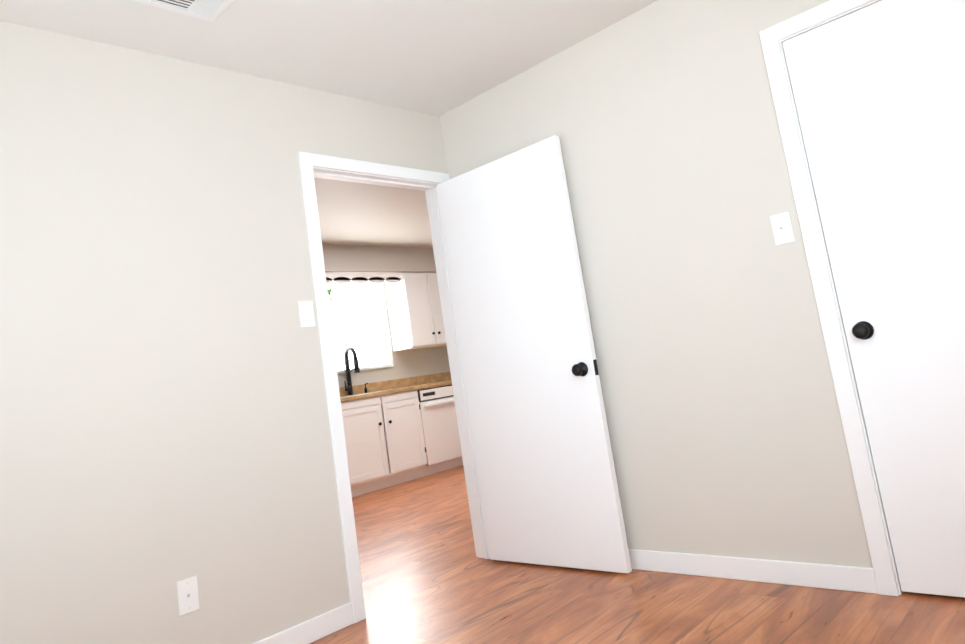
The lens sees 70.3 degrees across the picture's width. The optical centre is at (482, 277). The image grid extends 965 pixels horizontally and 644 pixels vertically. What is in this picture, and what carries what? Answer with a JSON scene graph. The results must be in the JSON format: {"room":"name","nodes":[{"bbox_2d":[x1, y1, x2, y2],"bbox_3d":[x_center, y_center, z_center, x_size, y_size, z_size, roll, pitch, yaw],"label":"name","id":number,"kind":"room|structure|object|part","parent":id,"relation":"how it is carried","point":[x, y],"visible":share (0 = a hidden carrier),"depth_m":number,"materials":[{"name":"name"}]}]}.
{"room":"empty bedroom","nodes":[
{"label":"empty bedroom","id":0,"kind":"room"},
{"bbox_2d":[0,21,446,643],"bbox_3d":[-1.228,0.266,2.633,0.120,2.480,3.500,-15,-10,42],"label":"wall","id":1,"kind":"structure","parent":0,"point":[164,424],"depth_m":2.58,"materials":[{"name":"beige paint"}]},
{"bbox_2d":[177,576,199,615],"bbox_3d":[-1.055,1.142,2.462,0.012,0.117,0.072,-15,-10,42],"label":"jack","id":2,"kind":"object","parent":1,"relation":"attached to","point":[188,595],"visible":1,"depth_m":2.46,"materials":[{"name":"white plastic"}]},
{"bbox_2d":[253,603,352,643],"bbox_3d":[-1.337,1.428,2.076,0.012,0.087,2.292,-15,-10,42],"label":"baseboard","id":3,"kind":"structure","parent":1,"relation":"attached to","point":[322,625],"depth_m":2.78,"materials":[{"name":"white wood"}]},
{"bbox_2d":[298,301,314,326],"bbox_3d":[-0.776,0.159,3.045,0.020,0.116,0.072,-15,-10,42],"label":"light switch","id":4,"kind":"object","parent":1,"relation":"attached to","point":[306,313],"visible":1,"depth_m":3.04,"materials":[{"name":"white plastic"}]},
{"bbox_2d":[298,152,489,623],"bbox_3d":[-0.419,0.453,3.445,0.152,2.093,0.967,-15,-10,42],"label":"door frame","id":5,"kind":"structure","parent":1,"relation":"attached to","point":[308,162],"depth_m":3.36,"materials":[{"name":"white wood"}]},
{"bbox_2d":[437,135,631,572],"bbox_3d":[0.201,0.388,3.409,0.840,2.006,0.151,-15,-10,41],"label":"entry door","id":6,"kind":"structure","parent":5,"relation":"attached to","point":[549,490],"depth_m":3.35,"materials":[{"name":"white wood"}]},
{"bbox_2d":[0,0,657,248],"bbox_3d":[0.033,-1.007,4.187,7.130,0.213,7.500,-15,-10,42],"label":"ceiling","id":7,"kind":"structure","parent":0,"point":[436,57],"depth_m":3.00,"materials":[{"name":"paint"}]},
{"bbox_2d":[132,0,233,21],"bbox_3d":[-1.073,-0.990,2.411,0.195,0.008,0.345,-16,-10,42],"label":"ceiling vent","id":8,"kind":"object","parent":7,"relation":"in","point":[210,10],"visible":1,"depth_m":2.49,"materials":[{"name":"white metal"}]},
{"bbox_2d":[322,244,435,272],"bbox_3d":[-1.575,-0.165,7.097,0.360,0.272,5.200,-15,-10,42],"label":"soffit","id":9,"kind":"structure","parent":0,"point":[344,258],"depth_m":7.32,"materials":[{"name":"beige paint"}]},
{"bbox_2d":[325,272,401,283],"bbox_3d":[-1.362,0.003,7.076,0.012,0.119,1.376,-15,-10,42],"label":"valance","id":10,"kind":"object","parent":9,"relation":"attached to","point":[361,277],"visible":0.73,"depth_m":7.18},
{"bbox_2d":[383,282,449,378],"bbox_3d":[-0.433,0.921,8.361,0.120,2.480,1.800,-15,-10,42],"label":"wall","id":11,"kind":"structure","parent":0,"point":[418,362],"depth_m":7.93,"materials":[{"name":"beige paint"}]},
{"bbox_2d":[327,281,393,372],"bbox_3d":[-1.544,0.523,7.247,0.134,0.970,1.340,-15,-10,42],"label":"window","id":12,"kind":"structure","parent":11,"relation":"in","point":[384,326],"depth_m":7.64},
{"bbox_2d":[327,286,332,301],"bbox_3d":[-1.762,0.375,7.083,0.114,0.658,0.607,-15,-10,42],"label":"potted plant","id":13,"kind":"object","parent":12,"relation":"hanging from","point":[330,298],"visible":0.27,"depth_m":7.27,"materials":[{"name":"white ceramic"}]},
{"bbox_2d":[337,366,394,386],"bbox_3d":[-1.408,1.572,7.125,0.120,1.160,1.340,-15,-10,42],"label":"sill","id":14,"kind":"structure","parent":11,"relation":"attached to","point":[373,375],"depth_m":7.38,"materials":[{"name":"beige paint"}]},
{"bbox_2d":[384,272,446,350],"bbox_3d":[-0.676,0.381,7.914,0.339,0.840,0.778,-15,-10,42],"label":"upper cabinet","id":15,"kind":"object","parent":11,"relation":"attached to","point":[414,311],"depth_m":7.67,"materials":[{"name":"white wood"}]},
{"bbox_2d":[310,466,964,643],"bbox_3d":[0.403,1.484,3.851,7.130,0.060,7.500,-15,-10,42],"label":"floor","id":16,"kind":"structure","parent":0,"point":[428,576],"depth_m":2.74,"materials":[{"name":"laminate"}]},
{"bbox_2d":[342,412,352,496],"bbox_3d":[-1.712,1.640,6.213,0.634,0.876,0.680,-15,-10,42],"label":"base cabinet","id":17,"kind":"object","parent":16,"relation":"on","point":[343,413],"depth_m":6.30,"materials":[{"name":"white wood"}]},
{"bbox_2d":[341,394,400,496],"bbox_3d":[-1.338,1.638,6.615,0.634,0.876,0.679,-15,-10,42],"label":"base cabinet","id":18,"kind":"object","parent":16,"relation":"on","point":[368,427],"depth_m":6.48,"materials":[{"name":"white wood"}]},
{"bbox_2d":[389,389,432,482],"bbox_3d":[-1.001,1.637,6.975,0.634,0.876,0.567,-15,-10,42],"label":"base cabinet","id":19,"kind":"object","parent":16,"relation":"on","point":[400,437],"depth_m":6.85,"materials":[{"name":"white wood"}]},
{"bbox_2d":[421,384,462,473],"bbox_3d":[-0.611,1.635,7.394,0.634,0.876,0.740,-15,-10,42],"label":"dishwasher","id":20,"kind":"object","parent":16,"relation":"on","point":[445,452],"depth_m":7.16,"materials":[{"name":"white metal"}]},
{"bbox_2d":[339,347,451,408],"bbox_3d":[-1.294,1.011,6.839,0.644,0.670,5.160,-15,-10,42],"label":"countertop","id":21,"kind":"structure","parent":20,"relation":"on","point":[349,392],"depth_m":7.21,"materials":[{"name":"stone"}]},
{"bbox_2d":[343,347,359,396],"bbox_3d":[-1.357,0.960,7.054,0.217,0.496,0.108,-15,-10,42],"label":"faucet","id":22,"kind":"object","parent":21,"relation":"on","point":[347,390],"depth_m":7.08,"materials":[{"name":"black metal"}]},
{"bbox_2d":[339,386,407,408],"bbox_3d":[-1.192,1.248,6.854,0.456,0.178,0.816,-15,-10,42],"label":"sink","id":23,"kind":"object","parent":21,"relation":"in","point":[366,392],"depth_m":7.00,"materials":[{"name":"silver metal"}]},
{"bbox_2d":[439,0,872,567],"bbox_3d":[0.938,-0.016,2.923,2.708,2.480,0.120,-15,-10,42],"label":"wall","id":24,"kind":"structure","parent":0,"point":[722,411],"depth_m":2.88,"materials":[{"name":"beige paint"}]},
{"bbox_2d":[628,549,877,593],"bbox_3d":[0.747,1.245,3.016,1.790,0.087,0.012,-15,-10,42],"label":"baseboard","id":25,"kind":"structure","parent":24,"relation":"attached to","point":[844,578],"depth_m":2.69,"materials":[{"name":"white wood"}]},
{"bbox_2d":[770,211,794,244],"bbox_3d":[1.148,-0.189,2.631,0.072,0.116,0.020,-15,-10,42],"label":"light switch","id":26,"kind":"object","parent":24,"relation":"attached to","point":[783,233],"visible":1,"depth_m":2.63,"materials":[{"name":"white plastic"}]},
{"bbox_2d":[759,0,902,595],"bbox_3d":[1.631,0.004,2.277,0.857,2.066,0.120,-15,-10,42],"label":"door frame","id":27,"kind":"structure","parent":24,"relation":"attached to","point":[834,287],"depth_m":2.50,"materials":[{"name":"white wood"}]},
{"bbox_2d":[782,0,964,596],"bbox_3d":[1.589,0.009,2.223,0.823,2.032,0.093,-15,-10,42],"label":"closet door","id":28,"kind":"structure","parent":24,"relation":"in","point":[878,88],"depth_m":2.37,"materials":[{"name":"white wood"}]},
{"bbox_3d":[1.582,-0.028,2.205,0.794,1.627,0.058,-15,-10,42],"label":"knob","id":29,"kind":"part","parent":28,"relation":"part of","materials":[{"name":"black metal"}]}
]}

